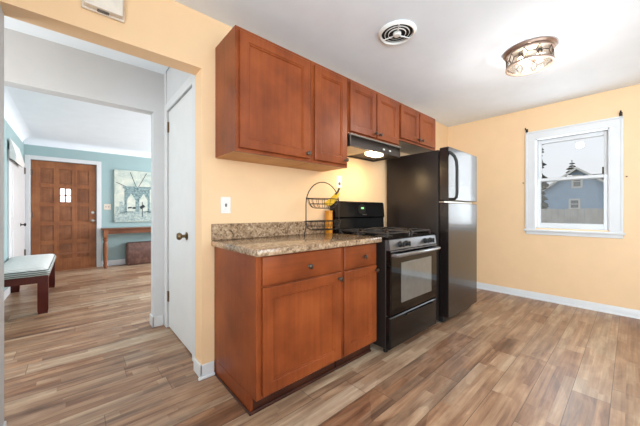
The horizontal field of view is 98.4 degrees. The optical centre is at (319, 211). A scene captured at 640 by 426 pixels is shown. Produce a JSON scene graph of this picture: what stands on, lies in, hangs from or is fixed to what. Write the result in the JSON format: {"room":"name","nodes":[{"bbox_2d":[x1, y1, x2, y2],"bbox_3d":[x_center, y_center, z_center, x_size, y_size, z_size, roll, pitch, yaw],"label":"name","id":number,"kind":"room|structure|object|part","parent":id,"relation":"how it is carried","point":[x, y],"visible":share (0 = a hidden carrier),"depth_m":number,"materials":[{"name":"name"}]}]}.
{"room":"kitchen","nodes":[
{"label":"kitchen","id":0,"kind":"room"},
{"bbox_2d":[4,118,23,289],"bbox_3d":[-3.965,-0.189,3.363,0.120,2.600,3.945,0,0,-42],"label":"wall","id":1,"kind":"structure","parent":0,"point":[9,133],"depth_m":3.64,"materials":[{"name":"blue paint"}]},
{"bbox_2d":[4,287,8,299],"bbox_3d":[-3.393,1.056,2.821,0.014,0.110,2.375,0,0,-42],"label":"baseboard","id":2,"kind":"structure","parent":1,"relation":"attached to","point":[6,291],"depth_m":3.56,"materials":[{"name":"white paint"}]},
{"bbox_2d":[8,149,24,293],"bbox_3d":[-4.682,0.136,4.274,0.018,1.950,1.530,0,0,-42],"label":"trim","id":3,"kind":"structure","parent":1,"relation":"attached to","point":[8,149],"depth_m":3.71,"materials":[{"name":"white paint"}]},
{"bbox_2d":[9,138,24,167],"bbox_3d":[-4.386,-0.829,4.008,0.063,0.300,0.820,0,0,-42],"label":"air vent","id":4,"kind":"object","parent":1,"relation":"in","point":[15,155],"visible":1,"depth_m":3.81,"materials":[{"name":"white plastic"}]},
{"bbox_2d":[10,159,25,291],"bbox_3d":[-4.662,0.166,4.303,0.086,1.860,1.386,0,0,-42],"label":"door","id":5,"kind":"structure","parent":1,"relation":"in","point":[17,224],"depth_m":4.14,"materials":[{"name":"white paint"}]},
{"bbox_2d":[4,86,32,141],"bbox_3d":[-3.828,-1.251,3.397,0.130,0.115,3.815,0,0,-42],"label":"trim","id":6,"kind":"structure","parent":1,"relation":"attached to","point":[12,115],"depth_m":3.78,"materials":[{"name":"white paint"}]},
{"bbox_2d":[5,86,150,151],"bbox_3d":[-2.193,-1.359,4.937,4.720,0.100,3.945,0,0,-42],"label":"ceiling","id":7,"kind":"structure","parent":0,"point":[46,116],"depth_m":4.06,"materials":[{"name":"white paint"}]},
{"bbox_2d":[4,28,166,316],"bbox_3d":[-1.074,-0.189,3.166,5.600,2.600,0.190,0,0,-42],"label":"wall","id":8,"kind":"structure","parent":0,"point":[31,63],"depth_m":2.41,"materials":[{"name":"grey paint"}]},
{"bbox_2d":[150,313,163,327],"bbox_3d":[-1.612,1.061,2.724,0.095,0.100,0.136,0,0,-42],"label":"baseboard","id":9,"kind":"structure","parent":8,"relation":"attached to","point":[155,321],"depth_m":2.67,"materials":[{"name":"white paint"}]},
{"bbox_2d":[4,16,168,73],"bbox_3d":[-1.966,-1.400,1.656,2.060,0.098,1.018,0,0,-42],"label":"ceiling","id":10,"kind":"structure","parent":0,"point":[10,23],"depth_m":2.23,"materials":[{"name":"white paint"}]},
{"bbox_2d":[24,144,150,265],"bbox_3d":[-3.525,-0.189,6.473,4.870,2.600,0.120,0,0,-42],"label":"wall","id":11,"kind":"structure","parent":0,"point":[109,162],"depth_m":5.68,"materials":[{"name":"blue paint"}]},
{"bbox_2d":[24,155,100,266],"bbox_3d":[-4.819,0.051,5.231,1.065,2.120,0.018,0,0,-42],"label":"trim","id":12,"kind":"structure","parent":11,"relation":"attached to","point":[27,158],"depth_m":5.12,"materials":[{"name":"white paint"}]},
{"bbox_2d":[30,160,95,269],"bbox_3d":[-4.834,0.080,5.239,0.926,2.022,0.115,0,0,-42],"label":"door","id":13,"kind":"structure","parent":11,"relation":"in","point":[63,195],"depth_m":5.25,"materials":[{"name":"brown wood"}]},
{"bbox_3d":[-5.031,-0.662,5.090,0.178,0.278,0.010,0,0,-42],"label":"raised panel","id":14,"kind":"part","parent":13,"relation":"part of","materials":[{"name":"brown wood"}]},
{"bbox_3d":[-5.031,-0.308,5.090,0.178,0.278,0.010,0,0,-42],"label":"raised panel","id":15,"kind":"part","parent":13,"relation":"part of","materials":[{"name":"brown wood"}]},
{"bbox_3d":[-5.031,0.045,5.090,0.178,0.278,0.010,0,0,-42],"label":"raised panel","id":16,"kind":"part","parent":13,"relation":"part of","materials":[{"name":"brown wood"}]},
{"bbox_3d":[-5.031,0.399,5.090,0.178,0.278,0.010,0,0,-42],"label":"raised panel","id":17,"kind":"part","parent":13,"relation":"part of","materials":[{"name":"brown wood"}]},
{"bbox_3d":[-5.031,0.752,5.090,0.178,0.278,0.010,0,0,-42],"label":"raised panel","id":18,"kind":"part","parent":13,"relation":"part of","materials":[{"name":"brown wood"}]},
{"bbox_3d":[-4.842,-0.308,5.257,0.158,0.258,0.004,0,0,-42],"label":"pane","id":19,"kind":"part","parent":13,"relation":"part of","materials":[{"name":"white glass"}]},
{"bbox_3d":[-4.842,-0.662,5.258,0.178,0.278,0.010,0,0,-42],"label":"raised panel","id":20,"kind":"part","parent":13,"relation":"part of","materials":[{"name":"brown wood"}]},
{"bbox_3d":[-4.842,0.045,5.258,0.178,0.278,0.010,0,0,-42],"label":"raised panel","id":21,"kind":"part","parent":13,"relation":"part of","materials":[{"name":"brown wood"}]},
{"bbox_3d":[-4.842,0.399,5.258,0.178,0.278,0.010,0,0,-42],"label":"raised panel","id":22,"kind":"part","parent":13,"relation":"part of","materials":[{"name":"brown wood"}]},
{"bbox_3d":[-4.842,0.752,5.258,0.178,0.278,0.010,0,0,-42],"label":"raised panel","id":23,"kind":"part","parent":13,"relation":"part of","materials":[{"name":"brown wood"}]},
{"bbox_3d":[-4.654,-0.662,5.426,0.178,0.278,0.010,0,0,-42],"label":"raised panel","id":24,"kind":"part","parent":13,"relation":"part of","materials":[{"name":"brown wood"}]},
{"bbox_3d":[-4.654,-0.308,5.426,0.178,0.278,0.010,0,0,-42],"label":"raised panel","id":25,"kind":"part","parent":13,"relation":"part of","materials":[{"name":"brown wood"}]},
{"bbox_3d":[-4.654,0.045,5.426,0.178,0.278,0.010,0,0,-42],"label":"raised panel","id":26,"kind":"part","parent":13,"relation":"part of","materials":[{"name":"brown wood"}]},
{"bbox_3d":[-4.654,0.399,5.426,0.178,0.278,0.010,0,0,-42],"label":"raised panel","id":27,"kind":"part","parent":13,"relation":"part of","materials":[{"name":"brown wood"}]},
{"bbox_3d":[-4.654,0.752,5.426,0.178,0.278,0.010,0,0,-42],"label":"raised panel","id":28,"kind":"part","parent":13,"relation":"part of","materials":[{"name":"brown wood"}]},
{"bbox_2d":[55,266,96,270],"bbox_3d":[-4.860,1.102,5.278,0.921,0.018,0.112,0,0,-42],"label":"trim","id":29,"kind":"structure","parent":11,"relation":"attached to","point":[90,266],"depth_m":5.33,"materials":[{"name":"brown wood"}]},
{"bbox_2d":[24,137,150,157],"bbox_3d":[-3.441,-1.251,6.380,4.670,0.115,0.130,0,0,-42],"label":"trim","id":30,"kind":"structure","parent":11,"relation":"attached to","point":[31,140],"depth_m":5.39,"materials":[{"name":"white paint"}]},
{"bbox_2d":[104,204,110,209],"bbox_3d":[-4.349,-0.096,5.651,0.115,0.115,0.014,0,0,-42],"label":"light switch","id":31,"kind":"object","parent":11,"relation":"attached to","point":[106,206],"visible":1,"depth_m":5.65,"materials":[{"name":"beige plastic"}]},
{"bbox_2d":[101,259,125,266],"bbox_3d":[-3.077,1.056,6.782,3.592,0.110,0.013,0,0,-42],"label":"baseboard","id":32,"kind":"structure","parent":11,"relation":"attached to","point":[119,261],"depth_m":5.73,"materials":[{"name":"white paint"}]},
{"bbox_2d":[114,169,150,221],"bbox_3d":[-3.925,-0.328,6.007,0.888,1.092,0.044,0,0,-42],"label":"canvas painting","id":33,"kind":"object","parent":11,"relation":"attached to","point":[132,189],"visible":0.79,"depth_m":5.91,"materials":[{"name":"fabric"}]},
{"bbox_2d":[167,67,191,326],"bbox_3d":[-1.152,-0.189,2.379,0.102,2.600,1.016,0,0,-42],"label":"wall","id":34,"kind":"structure","parent":0,"point":[176,78],"depth_m":2.55,"materials":[{"name":"grey paint"}]},
{"bbox_2d":[167,88,191,353],"bbox_3d":[-1.218,0.071,2.357,0.113,2.056,0.779,0,0,-42],"label":"door","id":35,"kind":"structure","parent":34,"relation":"in","point":[179,126],"depth_m":2.33,"materials":[{"name":"white paint"}]},
{"bbox_3d":[-1.101,0.196,2.199,0.077,0.066,0.066,0,0,-42],"label":"knob","id":36,"kind":"part","parent":35,"relation":"part of","materials":[{"name":"gold metal"}]},
{"bbox_2d":[164,74,194,361],"bbox_3d":[-1.211,0.039,2.359,0.013,2.145,0.925,0,0,-42],"label":"trim","id":37,"kind":"structure","parent":34,"relation":"attached to","point":[190,81],"depth_m":2.29,"materials":[{"name":"white paint"}]},
{"bbox_2d":[0,0,447,364],"bbox_3d":[-0.191,-0.168,2.466,5.790,2.558,0.128,0,0,-42],"label":"wall","id":38,"kind":"structure","parent":0,"point":[169,33],"depth_m":1.89,"materials":[{"name":"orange paint"}]},
{"bbox_2d":[0,5,3,425],"bbox_3d":[-1.503,0.032,1.301,0.005,1.981,0.126,0,0,-42],"label":"trim","id":39,"kind":"structure","parent":38,"relation":"attached to","point":[1,11],"depth_m":1.30,"materials":[{"name":"grey paint"}]},
{"bbox_2d":[81,0,123,22],"bbox_3d":[-1.162,-1.149,1.485,0.184,0.170,0.047,0,0,-42],"label":"door chime","id":40,"kind":"object","parent":38,"relation":"attached to","point":[113,9],"visible":1,"depth_m":1.48,"materials":[{"name":"beige plastic"}]},
{"bbox_2d":[194,358,214,380],"bbox_3d":[-0.805,1.067,1.901,0.109,0.088,0.158,0,0,-42],"label":"baseboard","id":41,"kind":"structure","parent":38,"relation":"attached to","point":[204,371],"depth_m":1.86,"materials":[{"name":"white paint"}]},
{"bbox_2d":[221,197,230,212],"bbox_3d":[-0.664,-0.046,1.950,0.072,0.116,0.016,0,0,-42],"label":"light switch","id":42,"kind":"object","parent":38,"relation":"attached to","point":[225,201],"visible":1,"depth_m":1.95,"materials":[{"name":"white plastic"}]},
{"bbox_2d":[215,25,310,166],"bbox_3d":[-0.376,-0.750,1.968,0.598,0.764,0.369,0,0,-42],"label":"upper cabinet","id":43,"kind":"object","parent":38,"relation":"attached to","point":[263,87],"visible":1,"depth_m":1.82,"materials":[{"name":"brown wood"}]},
{"bbox_3d":[-0.295,-0.383,1.877,0.596,0.030,0.020,0,0,-42],"label":"rail","id":44,"kind":"part","parent":43,"relation":"part of","materials":[{"name":"brown wood"}]},
{"bbox_3d":[-0.284,-0.747,1.860,0.549,0.714,0.020,0,0,-42],"label":"door","id":45,"kind":"part","parent":43,"relation":"part of","materials":[{"name":"brown wood"}]},
{"bbox_2d":[211,221,324,240],"bbox_3d":[-0.337,0.141,2.236,1.070,0.113,0.020,0,0,-42],"label":"backsplash","id":46,"kind":"structure","parent":38,"relation":"attached to","point":[227,231],"depth_m":2.12,"materials":[{"name":"stone"}]},
{"bbox_2d":[288,61,348,171],"bbox_3d":[-0.004,-0.750,2.298,0.393,0.764,0.369,0,0,-42],"label":"upper cabinet","id":47,"kind":"object","parent":38,"relation":"attached to","point":[328,87],"visible":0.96,"depth_m":2.18,"materials":[{"name":"brown wood"}]},
{"bbox_3d":[0.077,-0.383,2.207,0.391,0.030,0.020,0,0,-42],"label":"rail","id":48,"kind":"part","parent":47,"relation":"part of","materials":[{"name":"brown wood"}]},
{"bbox_3d":[0.090,-0.747,2.193,0.348,0.714,0.020,0,0,-42],"label":"door","id":49,"kind":"part","parent":47,"relation":"part of","materials":[{"name":"brown wood"}]},
{"bbox_2d":[337,176,341,187],"bbox_3d":[0.190,-0.294,2.713,0.072,0.116,0.008,0,0,-42],"label":"wall outlet","id":50,"kind":"object","parent":38,"relation":"attached to","point":[339,178],"visible":1,"depth_m":2.71,"materials":[{"name":"white plastic"}]},
{"bbox_2d":[347,78,398,145],"bbox_3d":[0.431,-0.896,2.684,0.766,0.471,0.369,0,0,-42],"label":"upper cabinet","id":51,"kind":"object","parent":38,"relation":"attached to","point":[372,114],"visible":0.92,"depth_m":2.53,"materials":[{"name":"brown wood"}]},
{"bbox_3d":[0.386,-0.893,2.455,0.355,0.421,0.020,0,0,-42],"label":"door","id":52,"kind":"part","parent":51,"relation":"part of","materials":[{"name":"brown wood"}]},
{"bbox_3d":[0.512,-0.676,2.593,0.764,0.030,0.020,0,0,-42],"label":"rail","id":53,"kind":"part","parent":51,"relation":"part of","materials":[{"name":"brown wood"}]},
{"bbox_2d":[347,133,400,161],"bbox_3d":[0.426,-0.595,2.690,0.762,0.128,0.350,0,0,-42],"label":"range hood","id":54,"kind":"object","parent":51,"relation":"attached to","point":[358,146],"visible":0.83,"depth_m":2.59,"materials":[{"name":"metal"}]},
{"bbox_3d":[0.665,-0.893,2.703,0.355,0.421,0.020,0,0,-42],"label":"door","id":55,"kind":"part","parent":51,"relation":"part of","materials":[{"name":"brown wood"}]},
{"bbox_2d":[398,102,434,154],"bbox_3d":[1.021,-0.936,3.209,0.810,0.391,0.369,0,0,-42],"label":"upper cabinet","id":56,"kind":"object","parent":38,"relation":"attached to","point":[416,129],"visible":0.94,"depth_m":3.07,"materials":[{"name":"brown wood"}]},
{"bbox_3d":[0.967,-0.933,2.972,0.362,0.341,0.020,0,0,-42],"label":"door","id":57,"kind":"part","parent":56,"relation":"part of","materials":[{"name":"brown wood"}]},
{"bbox_3d":[1.102,-0.756,3.118,0.808,0.030,0.020,0,0,-42],"label":"rail","id":58,"kind":"part","parent":56,"relation":"part of","materials":[{"name":"brown wood"}]},
{"bbox_3d":[1.256,-0.933,3.229,0.364,0.341,0.020,0,0,-42],"label":"door","id":59,"kind":"part","parent":56,"relation":"part of","materials":[{"name":"brown wood"}]},
{"bbox_2d":[4,263,639,425],"bbox_3d":[-0.483,1.161,2.795,5.990,0.100,9.620,0,0,-42],"label":"floor","id":60,"kind":"structure","parent":0,"point":[96,357],"depth_m":1.92,"materials":[{"name":"laminate"}]},
{"bbox_2d":[4,254,55,313],"bbox_3d":[-3.628,0.857,3.431,0.460,0.506,1.478,0,0,-42],"label":"upholstered bench","id":61,"kind":"object","parent":60,"relation":"on","point":[39,269],"visible":1,"depth_m":3.02,"materials":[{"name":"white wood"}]},
{"bbox_3d":[-4.216,0.903,3.822,0.085,0.414,0.085,0,0,-42],"label":"leg","id":62,"kind":"part","parent":61,"relation":"part of","materials":[{"name":"red wood"}]},
{"bbox_2d":[4,254,53,273],"bbox_3d":[-3.628,0.619,3.431,0.428,0.030,1.442,0,0,-42],"label":"seat cushion","id":63,"kind":"object","parent":61,"relation":"on","point":[41,263],"depth_m":3.20,"materials":[{"name":"fabric"}]},
{"bbox_3d":[-3.044,0.903,3.038,0.085,0.414,0.085,0,0,-42],"label":"leg","id":64,"kind":"part","parent":61,"relation":"part of","materials":[{"name":"red wood"}]},
{"bbox_3d":[-3.950,0.903,4.058,0.085,0.414,0.085,0,0,-42],"label":"leg","id":65,"kind":"part","parent":61,"relation":"part of","materials":[{"name":"red wood"}]},
{"bbox_2d":[101,226,150,267],"bbox_3d":[-3.836,0.720,5.868,1.272,0.782,0.301,0,0,-42],"label":"console table","id":66,"kind":"object","parent":60,"relation":"on","point":[119,230],"visible":0.52,"depth_m":5.51,"materials":[{"name":"brown wood"}]},
{"bbox_3d":[-4.202,0.735,5.419,0.074,0.751,0.074,0,0,-42],"label":"leg","id":67,"kind":"part","parent":66,"relation":"part of","materials":[{"name":"brown wood"}]},
{"bbox_2d":[125,241,150,264],"bbox_3d":[-3.789,0.877,5.962,0.667,0.468,0.260,0,0,-42],"label":"leather ottoman","id":68,"kind":"object","parent":60,"relation":"on","point":[139,252],"visible":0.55,"depth_m":5.79,"materials":[{"name":"brown leather"}]},
{"bbox_2d":[214,247,343,415],"bbox_3d":[-0.279,0.673,1.875,0.658,0.874,0.636,0,0,-42],"label":"base cabinet","id":69,"kind":"object","parent":60,"relation":"on","point":[277,318],"visible":0.96,"depth_m":1.64,"materials":[{"name":"brown wood"}]},
{"bbox_3d":[-0.300,1.101,1.899,0.658,0.019,0.504,0,0,-42],"label":"shoe moulding","id":70,"kind":"part","parent":69,"relation":"part of","materials":[{"name":"brown wood"}]},
{"bbox_2d":[211,221,381,256],"bbox_3d":[-0.133,0.160,2.006,1.070,0.150,0.634,0,0,-42],"label":"countertop","id":71,"kind":"structure","parent":69,"relation":"on","point":[262,239],"depth_m":1.96,"materials":[{"name":"stone"}]},
{"bbox_2d":[304,182,342,236],"bbox_3d":[0.028,-0.025,2.272,0.433,0.442,0.205,0,0,-42],"label":"wire fruit basket","id":72,"kind":"object","parent":71,"relation":"on","point":[307,199],"visible":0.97,"depth_m":2.21,"materials":[{"name":"black metal"}]},
{"bbox_2d":[304,220,340,230],"bbox_3d":[0.028,0.111,2.272,0.367,0.076,0.205,0,0,-42],"label":"basket","id":73,"kind":"object","parent":72,"relation":"on","point":[305,221],"depth_m":2.24,"materials":[{"name":"black metal"}]},
{"bbox_2d":[307,198,338,208],"bbox_3d":[0.028,-0.067,2.272,0.317,0.081,0.178,0,0,-42],"label":"basket","id":74,"kind":"object","parent":72,"relation":"on","point":[316,199],"depth_m":2.24,"materials":[{"name":"black metal"}]},
{"bbox_2d":[325,188,339,205],"bbox_3d":[0.106,-0.126,2.338,0.173,0.158,0.081,0,0,-42],"label":"banana bunch","id":75,"kind":"object","parent":72,"relation":"in","point":[336,194],"visible":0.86,"depth_m":2.32,"materials":[{"name":"yellow food"}]},
{"bbox_2d":[325,211,332,232],"bbox_3d":[0.081,0.093,2.541,0.052,0.206,0.072,0,0,-42],"label":"container","id":76,"kind":"object","parent":71,"relation":"on","point":[328,215],"visible":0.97,"depth_m":2.52,"materials":[{"name":"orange plastic"}]},
{"bbox_3d":[-0.085,0.321,1.679,0.600,0.156,0.020,0,0,-42],"label":"drawer","id":77,"kind":"part","parent":69,"relation":"part of","materials":[{"name":"brown wood"}]},
{"bbox_3d":[-0.085,0.702,1.679,0.600,0.582,0.020,0,0,-42],"label":"door","id":78,"kind":"part","parent":69,"relation":"part of","materials":[{"name":"brown wood"}]},
{"bbox_2d":[335,243,379,369],"bbox_3d":[0.116,0.673,2.226,0.394,0.874,0.636,0,0,-42],"label":"base cabinet","id":79,"kind":"object","parent":60,"relation":"on","point":[358,262],"visible":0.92,"depth_m":2.00,"materials":[{"name":"brown wood"}]},
{"bbox_3d":[0.257,1.101,2.067,0.394,0.019,0.014,0,0,-42],"label":"shoe moulding","id":80,"kind":"part","parent":79,"relation":"part of","materials":[{"name":"brown wood"}]},
{"bbox_3d":[0.298,0.321,2.020,0.357,0.156,0.020,0,0,-42],"label":"drawer","id":81,"kind":"part","parent":79,"relation":"part of","materials":[{"name":"brown wood"}]},
{"bbox_3d":[0.298,0.702,2.020,0.357,0.582,0.020,0,0,-42],"label":"door","id":82,"kind":"part","parent":79,"relation":"part of","materials":[{"name":"brown wood"}]},
{"bbox_2d":[330,201,440,351],"bbox_3d":[0.620,0.505,2.584,0.768,1.212,0.734,0,0,-42],"label":"gas range","id":83,"kind":"object","parent":60,"relation":"on","point":[406,260],"visible":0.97,"depth_m":2.32,"materials":[{"name":"black metal"}]},
{"bbox_2d":[336,232,434,239],"bbox_3d":[0.598,0.209,2.609,0.768,0.019,0.646,0,0,-42],"label":"cooktop","id":84,"kind":"object","parent":83,"relation":"in","point":[407,235],"depth_m":2.41,"materials":[{"name":"black metal"}]},
{"bbox_3d":[0.654,0.259,2.192,0.048,0.047,0.042,0,0,-42],"label":"burner knob","id":85,"kind":"part","parent":83,"relation":"part of","materials":[{"name":"black plastic"}]},
{"bbox_3d":[0.721,0.259,2.252,0.048,0.047,0.042,0,0,-42],"label":"burner knob","id":86,"kind":"part","parent":83,"relation":"part of","materials":[{"name":"black plastic"}]},
{"bbox_3d":[0.806,0.940,2.375,0.756,0.243,0.040,0,0,-42],"label":"storage drawer","id":87,"kind":"part","parent":83,"relation":"part of","materials":[{"name":"black metal"}]},
{"bbox_3d":[0.807,0.556,2.373,0.748,0.500,0.044,0,0,-42],"label":"oven door","id":88,"kind":"part","parent":83,"relation":"part of","materials":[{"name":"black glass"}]},
{"bbox_3d":[0.805,0.259,2.376,0.752,0.080,0.039,0,0,-42],"label":"control panel","id":89,"kind":"part","parent":83,"relation":"part of","materials":[{"name":"silver metal"}]},
{"bbox_3d":[0.820,0.310,2.359,0.748,0.009,0.009,0,0,-42],"label":"door trim","id":90,"kind":"part","parent":83,"relation":"part of","materials":[{"name":"grey metal"}]},
{"bbox_3d":[0.841,0.337,2.335,0.740,0.032,0.068,0,0,-42],"label":"door handle","id":91,"kind":"part","parent":83,"relation":"part of","materials":[{"name":"grey metal"}]},
{"bbox_3d":[0.869,0.837,2.394,0.440,0.025,0.017,0,0,-42],"label":"drawer pull","id":92,"kind":"part","parent":83,"relation":"part of","materials":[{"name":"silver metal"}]},
{"bbox_2d":[387,147,476,321],"bbox_3d":[1.303,0.233,3.150,0.732,1.756,0.775,0,0,-42],"label":"refrigerator","id":93,"kind":"object","parent":60,"relation":"on","point":[435,191],"visible":0.79,"depth_m":2.86,"materials":[{"name":"black metal"}]},
{"bbox_3d":[1.288,-0.348,2.671,0.074,0.482,0.079,0,0,-42],"label":"handle","id":94,"kind":"part","parent":93,"relation":"part of","materials":[{"name":"black plastic"}]},
{"bbox_3d":[1.467,-0.097,2.965,0.712,0.016,0.054,0,0,-42],"label":"door gap trim","id":95,"kind":"part","parent":93,"relation":"part of","materials":[{"name":"silver metal"}]},
{"bbox_3d":[1.488,0.475,2.942,0.732,1.123,0.092,0,0,-42],"label":"door","id":96,"kind":"part","parent":93,"relation":"part of","materials":[{"name":"silver metal"}]},
{"bbox_3d":[1.488,-0.369,2.942,0.732,0.524,0.092,0,0,-42],"label":"freezer door","id":97,"kind":"part","parent":93,"relation":"part of","materials":[{"name":"silver metal"}]},
{"bbox_2d":[174,0,639,126],"bbox_3d":[1.248,-1.377,0.846,5.790,0.100,4.206,0,0,-42],"label":"ceiling","id":98,"kind":"structure","parent":0,"point":[451,71],"depth_m":2.17,"materials":[{"name":"white paint"}]},
{"bbox_2d":[378,20,416,44],"bbox_3d":[0.571,-1.302,2.045,0.274,0.048,0.274,0,0,-42],"label":"ceiling vent","id":99,"kind":"object","parent":98,"relation":"in","point":[396,32],"visible":1,"depth_m":2.03,"materials":[{"name":"white plastic"}]},
{"bbox_2d":[503,36,557,76],"bbox_3d":[1.717,-1.258,2.268,0.360,0.138,0.360,0,0,-42],"label":"ceiling light","id":100,"kind":"object","parent":98,"relation":"attached to","point":[527,52],"visible":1,"depth_m":2.22,"materials":[{"name":"white glass"}]},
{"bbox_2d":[517,53,523,63],"bbox_3d":[1.647,-1.256,2.266,0.050,0.086,0.051,0,0,-42],"label":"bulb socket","id":101,"kind":"object","parent":100,"relation":"attached to","point":[519,56],"depth_m":2.26,"materials":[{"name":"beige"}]},
{"bbox_2d":[524,59,530,67],"bbox_3d":[1.750,-1.256,2.330,0.050,0.086,0.051,0,0,-42],"label":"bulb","id":102,"kind":"object","parent":100,"relation":"attached to","point":[527,64],"depth_m":2.32,"materials":[{"name":"beige glass"}]},
{"bbox_2d":[535,48,542,59],"bbox_3d":[1.754,-1.256,2.208,0.050,0.086,0.051,0,0,-42],"label":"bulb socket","id":103,"kind":"object","parent":100,"relation":"attached to","point":[539,49],"depth_m":2.20,"materials":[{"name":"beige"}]},
{"bbox_2d":[448,84,639,309],"bbox_3d":[3.455,-0.158,2.826,0.140,2.538,4.435,0,0,-42],"label":"wall","id":104,"kind":"structure","parent":0,"point":[606,271],"depth_m":3.45,"materials":[{"name":"yellow paint"}]},
{"bbox_2d":[477,282,639,318],"bbox_3d":[3.403,1.069,2.760,0.026,0.085,4.206,0,0,-42],"label":"baseboard","id":105,"kind":"structure","parent":104,"relation":"attached to","point":[621,311],"depth_m":3.29,"materials":[{"name":"white paint"}]},
{"bbox_2d":[523,116,624,238],"bbox_3d":[2.997,-0.366,3.308,0.185,1.310,0.885,0,0,-42],"label":"window","id":106,"kind":"structure","parent":104,"relation":"in","point":[612,129],"depth_m":3.19,"materials":[{"name":"white paint"}]},
{"bbox_3d":[2.998,-0.109,3.307,0.035,0.620,0.628,0,0,-42],"label":"sash","id":107,"kind":"part","parent":106,"relation":"part of","materials":[{"name":"white paint"}]},
{"bbox_3d":[3.031,-0.645,3.337,0.035,0.533,0.628,0,0,-42],"label":"sash","id":108,"kind":"part","parent":106,"relation":"part of","materials":[{"name":"white paint"}]},
{"bbox_3d":[2.956,0.256,3.272,0.075,0.066,0.885,0,0,-42],"label":"sill","id":109,"kind":"part","parent":106,"relation":"part of","materials":[{"name":"white paint"}]},
{"label":"outside","id":110,"kind":"structure","parent":0,"visible":0},
{"bbox_3d":[24.142,1.961,21.451,55.410,0.200,80.000,0,0,-42],"label":"ground","id":111,"kind":"structure","parent":110,"visible":0},
{"bbox_2d":[541,144,548,208],"bbox_3d":[8.739,-1.395,11.233,1.411,6.513,1.460,0,0,7],"label":"conifer tree","id":112,"kind":"object","parent":111,"relation":"on","point":[544,205],"visible":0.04,"depth_m":10.86,"materials":[{"name":"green plant"}]},
{"bbox_2d":[566,160,575,172],"bbox_3d":[28.629,-1.806,31.288,4.563,7.989,4.714,0,0,32],"label":"conifer tree","id":113,"kind":"object","parent":111,"relation":"on","point":[571,167],"visible":0.11,"depth_m":31.15,"materials":[{"name":"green plant"}]},
{"bbox_2d":[541,208,603,223],"bbox_3d":[7.781,0.879,7.917,0.150,1.964,8.700,0,0,-42],"label":"fence","id":114,"kind":"object","parent":111,"relation":"on","point":[576,216],"visible":0.09,"depth_m":8.15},
{"bbox_2d":[542,167,603,223],"bbox_3d":[23.479,-0.939,24.688,8.700,5.600,6.900,0,0,-42],"label":"house","id":115,"kind":"structure","parent":111,"relation":"on","point":[587,193],"depth_m":22.04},
{"bbox_3d":[19.115,-2.098,23.118,0.090,2.881,3.450,0,0,-42],"label":"rake trim","id":116,"kind":"part","parent":115,"relation":"part of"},
{"bbox_3d":[21.407,-2.098,20.539,0.090,2.881,3.450,0,0,-42],"label":"rake trim","id":117,"kind":"part","parent":115,"relation":"part of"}
]}

